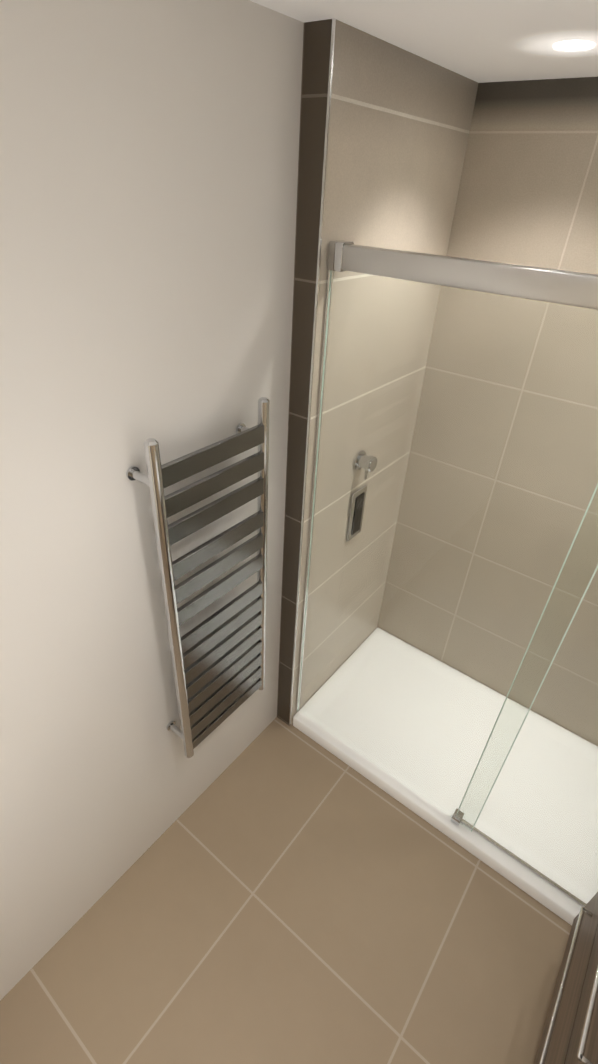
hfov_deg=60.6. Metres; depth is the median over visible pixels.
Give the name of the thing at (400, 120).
wall
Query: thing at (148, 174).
wall
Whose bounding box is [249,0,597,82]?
ceiling
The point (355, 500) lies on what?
shower valve
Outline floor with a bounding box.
[0,717,571,1063]
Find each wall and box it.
[0,0,303,999]
[277,19,477,724]
[377,77,597,745]
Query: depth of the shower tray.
2.27 m
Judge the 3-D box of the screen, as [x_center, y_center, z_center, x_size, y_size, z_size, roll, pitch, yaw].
[0.666,0.339,1.488,1.578,1.934,0.052,26,40,29]
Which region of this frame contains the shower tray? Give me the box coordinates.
[293,628,597,924]
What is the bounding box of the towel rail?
[126,397,269,757]
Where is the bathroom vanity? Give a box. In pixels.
[534,892,597,1063]
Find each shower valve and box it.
[346,487,366,541]
[354,450,376,488]
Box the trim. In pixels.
[289,18,335,725]
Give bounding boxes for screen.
[296,240,597,906]
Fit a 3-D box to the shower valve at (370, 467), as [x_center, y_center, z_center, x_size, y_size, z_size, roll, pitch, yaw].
[0.252,-0.247,1.922,0.062,0.108,0.076,26,40,29]
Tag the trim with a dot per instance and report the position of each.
(321, 212)
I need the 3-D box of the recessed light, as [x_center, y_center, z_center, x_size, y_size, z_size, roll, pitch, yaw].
[0.617,-1.091,1.149,0.088,0.004,0.088,26,40,29]
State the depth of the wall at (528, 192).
2.00 m
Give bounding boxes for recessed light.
[553,41,594,51]
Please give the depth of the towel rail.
1.46 m
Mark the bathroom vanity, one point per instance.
(570, 1033)
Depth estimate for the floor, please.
1.72 m

